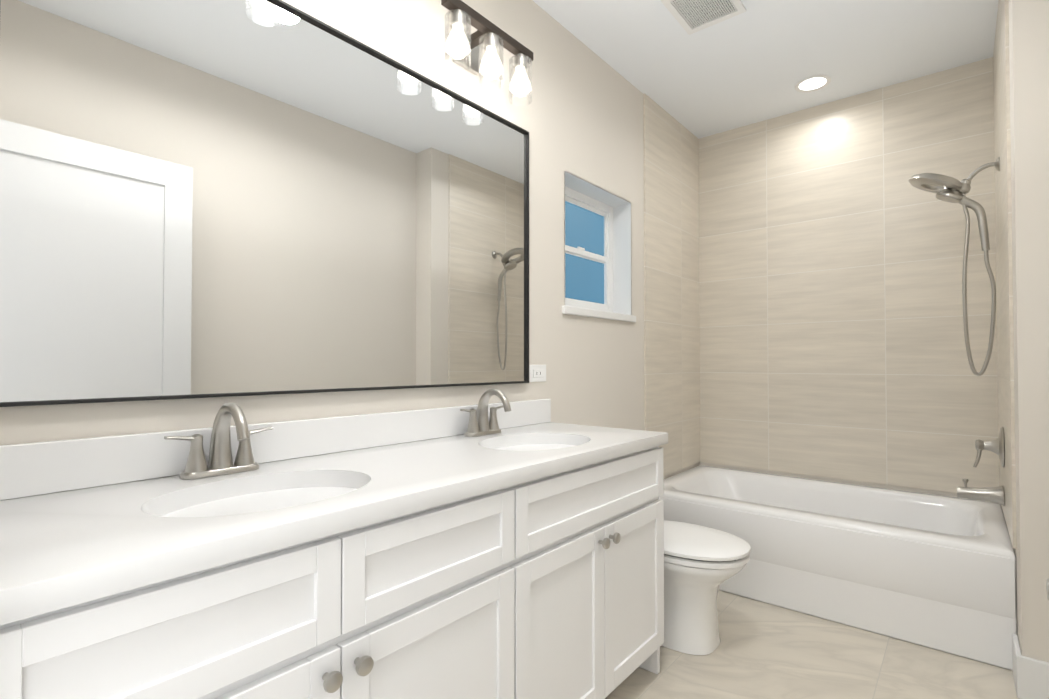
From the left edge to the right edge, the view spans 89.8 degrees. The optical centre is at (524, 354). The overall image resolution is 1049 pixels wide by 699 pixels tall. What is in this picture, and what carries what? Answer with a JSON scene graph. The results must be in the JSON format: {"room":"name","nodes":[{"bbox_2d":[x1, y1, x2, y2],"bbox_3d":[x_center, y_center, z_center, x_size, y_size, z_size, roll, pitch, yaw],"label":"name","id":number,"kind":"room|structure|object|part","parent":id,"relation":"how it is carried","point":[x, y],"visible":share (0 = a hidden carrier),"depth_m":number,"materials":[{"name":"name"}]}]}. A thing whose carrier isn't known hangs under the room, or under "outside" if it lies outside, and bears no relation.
{"room":"bathroom","nodes":[
{"label":"bathroom","id":0,"kind":"room"},
{"bbox_2d":[0,0,698,479],"bbox_3d":[-0.547,-0.180,1.677,0.220,2.650,5.440,-1,-1,40],"label":"wall","id":1,"kind":"structure","parent":0,"point":[580,116],"depth_m":2.25,"materials":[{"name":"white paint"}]},
{"bbox_2d":[0,0,528,406],"bbox_3d":[-0.484,-0.409,1.566,0.020,1.031,1.553,-1,-1,40],"label":"mirror","id":2,"kind":"object","parent":1,"relation":"attached to","point":[212,198],"visible":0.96,"depth_m":1.30,"materials":[{"name":"clear glass"}]},
{"bbox_2d":[0,399,551,498],"bbox_3d":[-0.453,0.228,1.593,0.020,0.100,1.748,-1,-1,40],"label":"backsplash","id":3,"kind":"structure","parent":1,"relation":"attached to","point":[35,468],"depth_m":1.20,"materials":[{"name":"white stone"}]},
{"bbox_2d":[441,0,532,106],"bbox_3d":[-0.150,-1.049,1.856,0.176,0.220,0.430,-1,-1,40],"label":"sconce","id":4,"kind":"object","parent":1,"relation":"attached to","point":[464,49],"visible":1,"depth_m":1.81,"materials":[{"name":"glass"}]},
{"bbox_3d":[-0.216,-1.019,1.706,0.086,0.155,0.086,-1,-1,40],"label":"lamp shade","id":5,"kind":"part","parent":4,"relation":"part of","materials":[{"name":"clear glass"}]},
{"bbox_2d":[450,9,465,29],"bbox_3d":[-0.216,-1.086,1.707,0.050,0.050,0.050,-1,-1,40],"label":"socket","id":6,"kind":"object","parent":4,"relation":"attached to","point":[457,16],"depth_m":1.68,"materials":[{"name":"silver metal"}]},
{"bbox_3d":[-0.216,-1.013,1.706,0.060,0.104,0.060,-1,-1,40],"label":"bulb","id":7,"kind":"part","parent":4,"relation":"part of","materials":[{"name":"white glass"}]},
{"bbox_3d":[-0.166,-1.124,1.870,0.102,0.024,0.036,-1,-1,40],"label":"stem","id":8,"kind":"part","parent":4,"relation":"part of","materials":[{"name":"brown metal"}]},
{"bbox_2d":[484,33,497,51],"bbox_3d":[-0.116,-1.084,1.827,0.050,0.050,0.050,-1,-1,40],"label":"socket","id":9,"kind":"object","parent":4,"relation":"attached to","point":[490,39],"depth_m":1.80,"materials":[{"name":"silver metal"}]},
{"bbox_3d":[-0.116,-1.017,1.826,0.086,0.155,0.086,-1,-1,40],"label":"lamp shade","id":10,"kind":"part","parent":4,"relation":"part of","materials":[{"name":"clear glass"}]},
{"bbox_3d":[-0.116,-1.011,1.826,0.060,0.104,0.060,-1,-1,40],"label":"bulb","id":11,"kind":"part","parent":4,"relation":"part of","materials":[{"name":"white glass"}]},
{"bbox_3d":[-0.015,-1.009,1.947,0.060,0.104,0.060,-1,-1,40],"label":"bulb","id":12,"kind":"part","parent":4,"relation":"part of","materials":[{"name":"white glass"}]},
{"bbox_2d":[514,53,526,70],"bbox_3d":[-0.015,-1.082,1.948,0.050,0.050,0.050,-1,-1,40],"label":"socket","id":13,"kind":"object","parent":4,"relation":"attached to","point":[520,59],"depth_m":1.92,"materials":[{"name":"silver metal"}]},
{"bbox_3d":[-0.015,-1.015,1.947,0.086,0.155,0.086,-1,-1,40],"label":"lamp shade","id":14,"kind":"part","parent":4,"relation":"part of","materials":[{"name":"clear glass"}]},
{"bbox_2d":[529,365,545,381],"bbox_3d":[0.056,0.079,2.219,0.009,0.072,0.116,-1,-1,40],"label":"power outlet","id":15,"kind":"object","parent":1,"relation":"attached to","point":[537,373],"visible":0.9,"depth_m":2.21,"materials":[{"name":"white plastic"}]},
{"bbox_2d":[565,186,612,311],"bbox_3d":[0.273,-0.520,2.718,0.060,0.612,0.616,-1,-1,40],"label":"window","id":16,"kind":"structure","parent":1,"relation":"in","point":[589,268],"depth_m":2.77,"materials":[{"name":"blue glass"}]},
{"bbox_3d":[0.281,-0.646,2.714,0.002,0.238,0.494,-1,-1,40],"label":"glass","id":17,"kind":"part","parent":16,"relation":"part of","materials":[{"name":"blue glass"}]},
{"bbox_3d":[0.281,-0.394,2.709,0.002,0.238,0.494,-1,-1,40],"label":"glass","id":18,"kind":"part","parent":16,"relation":"part of","materials":[{"name":"blue glass"}]},
{"bbox_2d":[564,172,631,314],"bbox_3d":[0.316,-0.521,2.682,0.172,0.624,0.628,-1,-1,40],"label":"lining","id":19,"kind":"object","parent":1,"relation":"in","point":[622,282],"visible":0.41,"depth_m":2.88,"materials":[{"name":"white"}]},
{"bbox_2d":[562,306,635,321],"bbox_3d":[0.323,-0.197,2.671,0.190,0.036,0.670,-1,-1,40],"label":"window sill","id":20,"kind":"structure","parent":1,"relation":"attached to","point":[577,311],"depth_m":2.56,"materials":[{"name":"white wood"}]},
{"bbox_2d":[643,93,699,475],"bbox_3d":[0.936,-0.379,3.283,0.010,2.200,0.800,-1,-1,40],"label":"wall tile","id":21,"kind":"structure","parent":1,"relation":"attached to","point":[671,298],"depth_m":3.24,"materials":[{"name":"beige tile"}]},
{"bbox_2d":[533,0,998,138],"bbox_3d":[0.164,-1.544,1.108,2.230,0.060,5.440,-1,-1,40],"label":"ceiling","id":22,"kind":"structure","parent":0,"point":[756,61],"depth_m":2.56,"materials":[{"name":"white paint"}]},
{"bbox_2d":[661,0,745,34],"bbox_3d":[0.766,-1.490,2.245,0.256,0.012,0.296,-1,-1,40],"label":"ceiling vent","id":23,"kind":"object","parent":22,"relation":"in","point":[691,16],"visible":0.94,"depth_m":2.28,"materials":[{"name":"white"}]},
{"bbox_2d":[794,75,830,91],"bbox_3d":[1.578,-1.482,2.884,0.176,0.006,0.176,-1,-1,40],"label":"recessed light","id":24,"kind":"object","parent":22,"relation":"in","point":[812,83],"visible":1,"depth_m":2.88,"materials":[{"name":"white"}]},
{"bbox_2d":[605,590,1019,698],"bbox_3d":[0.164,1.165,1.064,2.230,0.060,5.440,-1,-1,40],"label":"floor","id":25,"kind":"structure","parent":0,"point":[763,650],"depth_m":1.93,"materials":[{"name":"tile"}]},
{"bbox_2d":[0,439,667,698],"bbox_3d":[-0.250,0.727,1.389,0.578,0.823,1.741,-1,-1,40],"label":"bathroom vanity","id":26,"kind":"object","parent":25,"relation":"on","point":[433,553],"depth_m":1.03,"materials":[{"name":"white wood"}]},
{"bbox_3d":[-0.323,0.543,0.879,0.033,0.033,0.033,-1,-1,40],"label":"knob","id":27,"kind":"part","parent":26,"relation":"part of","materials":[{"name":"silver metal"}]},
{"bbox_2d":[0,423,667,614],"bbox_3d":[-0.254,0.296,1.413,0.554,0.041,1.768,-1,-1,40],"label":"countertop","id":28,"kind":"structure","parent":26,"relation":"on","point":[54,544],"depth_m":0.95,"materials":[{"name":"white stone"}]},
{"bbox_2d":[164,402,272,479],"bbox_3d":[-0.659,0.189,1.179,0.159,0.164,0.228,-1,-1,40],"label":"faucet","id":29,"kind":"object","parent":28,"relation":"on","point":[220,461],"visible":1,"depth_m":1.19,"materials":[{"name":"silver metal"}]},
{"bbox_3d":[-0.746,0.183,1.149,0.022,0.017,0.072,-1,-1,40],"label":"lever","id":30,"kind":"part","parent":29,"relation":"part of","materials":[{"name":"silver metal"}]},
{"bbox_3d":[-0.729,0.218,1.171,0.045,0.082,0.045,-1,-1,40],"label":"handle","id":31,"kind":"part","parent":29,"relation":"part of","materials":[{"name":"silver metal"}]},
{"bbox_3d":[-0.697,0.265,1.209,0.052,0.013,0.164,-1,-1,40],"label":"plate","id":32,"kind":"part","parent":29,"relation":"part of","materials":[{"name":"silver metal"}]},
{"bbox_3d":[-0.659,0.184,1.179,0.159,0.153,0.052,-1,-1,40],"label":"spout","id":33,"kind":"part","parent":29,"relation":"part of","materials":[{"name":"silver metal"}]},
{"bbox_3d":[-0.664,0.219,1.249,0.045,0.082,0.045,-1,-1,40],"label":"handle","id":34,"kind":"part","parent":29,"relation":"part of","materials":[{"name":"silver metal"}]},
{"bbox_3d":[-0.645,0.185,1.270,0.022,0.017,0.072,-1,-1,40],"label":"lever","id":35,"kind":"part","parent":29,"relation":"part of","materials":[{"name":"silver metal"}]},
{"bbox_2d":[144,475,367,526],"bbox_3d":[-0.512,0.390,1.054,0.350,0.185,0.456,-1,-1,40],"label":"sink","id":36,"kind":"object","parent":28,"relation":"in","point":[219,504],"depth_m":1.13,"materials":[{"name":"white ceramic"}]},
{"bbox_2d":[460,388,510,436],"bbox_3d":[-0.108,0.200,1.840,0.159,0.164,0.228,-1,-1,40],"label":"faucet","id":37,"kind":"object","parent":28,"relation":"on","point":[479,424],"visible":1,"depth_m":1.85,"materials":[{"name":"silver metal"}]},
{"bbox_3d":[-0.179,0.229,1.832,0.045,0.082,0.045,-1,-1,40],"label":"handle","id":38,"kind":"part","parent":37,"relation":"part of","materials":[{"name":"silver metal"}]},
{"bbox_3d":[-0.146,0.276,1.870,0.052,0.013,0.164,-1,-1,40],"label":"plate","id":39,"kind":"part","parent":37,"relation":"part of","materials":[{"name":"silver metal"}]},
{"bbox_3d":[-0.108,0.195,1.840,0.159,0.153,0.052,-1,-1,40],"label":"spout","id":40,"kind":"part","parent":37,"relation":"part of","materials":[{"name":"silver metal"}]},
{"bbox_3d":[-0.114,0.230,1.910,0.045,0.082,0.045,-1,-1,40],"label":"handle","id":41,"kind":"part","parent":37,"relation":"part of","materials":[{"name":"silver metal"}]},
{"bbox_2d":[492,435,575,450],"bbox_3d":[0.038,0.401,1.715,0.350,0.185,0.456,-1,-1,40],"label":"sink","id":42,"kind":"object","parent":28,"relation":"in","point":[537,444],"depth_m":1.87,"materials":[{"name":"white ceramic"}]},
{"bbox_3d":[-0.285,0.544,0.925,0.033,0.033,0.033,-1,-1,40],"label":"knob","id":43,"kind":"part","parent":26,"relation":"part of","materials":[{"name":"silver metal"}]},
{"bbox_3d":[0.234,0.554,1.549,0.033,0.033,0.033,-1,-1,40],"label":"knob","id":44,"kind":"part","parent":26,"relation":"part of","materials":[{"name":"silver metal"}]},
{"bbox_3d":[0.273,0.555,1.595,0.033,0.033,0.033,-1,-1,40],"label":"knob","id":45,"kind":"part","parent":26,"relation":"part of","materials":[{"name":"silver metal"}]},
{"bbox_2d":[661,520,750,654],"bbox_3d":[0.563,0.765,2.228,0.739,0.773,0.450,-1,-1,40],"label":"toilet","id":46,"kind":"object","parent":25,"relation":"on","point":[702,564],"visible":0.4,"depth_m":2.03,"materials":[{"name":"white ceramic"}]},
{"bbox_3d":[0.634,0.974,2.166,0.527,0.354,0.368,-1,-1,40],"label":"bowl","id":47,"kind":"part","parent":46,"relation":"part of","materials":[{"name":"white ceramic"}]},
{"bbox_3d":[0.657,0.782,2.150,0.487,0.026,0.376,-1,-1,40],"label":"seat","id":48,"kind":"part","parent":46,"relation":"part of","materials":[{"name":"white plastic"}]},
{"bbox_3d":[0.656,0.750,2.151,0.498,0.028,0.384,-1,-1,40],"label":"lid","id":49,"kind":"part","parent":46,"relation":"part of","materials":[{"name":"white plastic"}]},
{"bbox_2d":[659,465,1016,669],"bbox_3d":[1.484,0.946,2.735,1.520,0.428,0.902,-1,-1,40],"label":"bathtub","id":50,"kind":"object","parent":25,"relation":"on","point":[936,572],"visible":0.81,"depth_m":2.29,"materials":[{"name":"white ceramic"}]},
{"bbox_2d":[699,462,957,496],"bbox_3d":[1.819,-0.156,3.156,1.524,2.650,0.140,-1,-1,40],"label":"wall","id":51,"kind":"structure","parent":0,"point":[950,494],"depth_m":3.06,"materials":[{"name":"beige tile"}]},
{"bbox_2d":[699,57,998,492],"bbox_3d":[1.771,-0.382,3.102,1.504,2.200,0.010,-1,-1,40],"label":"wall tile","id":52,"kind":"structure","parent":51,"relation":"attached to","point":[831,255],"depth_m":3.00,"materials":[{"name":"beige tile"}]},
{"bbox_2d":[1009,0,1048,661],"bbox_3d":[2.175,-0.172,2.154,0.306,2.650,1.225,-1,-1,40],"label":"wall","id":53,"kind":"structure","parent":0,"point":[1029,66],"depth_m":1.76,"materials":[{"name":"white paint"}]},
{"bbox_2d":[993,0,1016,548],"bbox_3d":[2.061,-0.396,2.268,0.010,2.200,0.920,-1,-1,40],"label":"wall tile","id":54,"kind":"structure","parent":53,"relation":"attached to","point":[1004,272],"depth_m":2.08,"materials":[{"name":"beige tile"}]},
{"bbox_2d":[908,157,999,375],"bbox_3d":[1.946,-0.381,2.390,0.321,0.954,0.224,-1,-1,40],"label":"shower head","id":55,"kind":"object","parent":54,"relation":"attached to","point":[945,188],"visible":1,"depth_m":2.35},
{"bbox_3d":[1.994,-0.599,2.354,0.130,0.282,0.038,-1,-1,40],"label":"hand handle","id":56,"kind":"part","parent":55,"relation":"part of","materials":[{"name":"silver metal"}]},
{"bbox_3d":[2.024,-0.805,2.332,0.118,0.076,0.019,-1,-1,40],"label":"arm","id":57,"kind":"part","parent":55,"relation":"part of"},
{"bbox_2d":[957,479,1004,505],"bbox_3d":[2.010,0.604,2.321,0.161,0.099,0.086,-1,-1,40],"label":"tub spout","id":58,"kind":"object","parent":54,"relation":"attached to","point":[996,495],"visible":1,"depth_m":2.30,"materials":[{"name":"silver metal"}]},
{"bbox_2d":[973,427,1004,467],"bbox_3d":[2.031,0.405,2.307,0.101,0.185,0.176,-1,-1,40],"label":"tub valve","id":59,"kind":"object","parent":54,"relation":"attached to","point":[997,446],"visible":1,"depth_m":2.28,"materials":[{"name":"silver metal"}]},
{"bbox_3d":[1.999,0.447,2.321,0.032,0.101,0.042,-1,-1,40],"label":"lever","id":60,"kind":"part","parent":59,"relation":"part of","materials":[{"name":"silver metal"}]},
{"bbox_2d":[1012,634,1020,694],"bbox_3d":[1.711,1.078,1.828,0.014,0.140,0.190,-1,-1,40],"label":"baseboard","id":61,"kind":"structure","parent":53,"relation":"attached to","point":[1015,646],"depth_m":1.83,"materials":[{"name":"white wood"}]},
{"bbox_2d":[1016,654,1048,698],"bbox_3d":[1.718,1.076,1.707,0.181,0.140,0.015,-1,-1,40],"label":"baseboard return","id":62,"kind":"object","parent":53,"relation":"attached to","point":[1032,678],"visible":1,"depth_m":1.74,"materials":[{"name":"white wood"}]},
{"bbox_3d":[0.665,0.277,0.586,0.010,0.066,0.066,-1,-1,40],"label":"rose","id":63,"kind":"object","parent":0,"visible":0},
{"bbox_2d":[1046,579,1048,599],"bbox_3d":[0.640,0.278,0.606,0.056,0.024,0.024,-1,-1,40],"label":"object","id":64,"kind":"structure","parent":63,"relation":"attached to","point":[1047,585],"depth_m":0.62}
]}

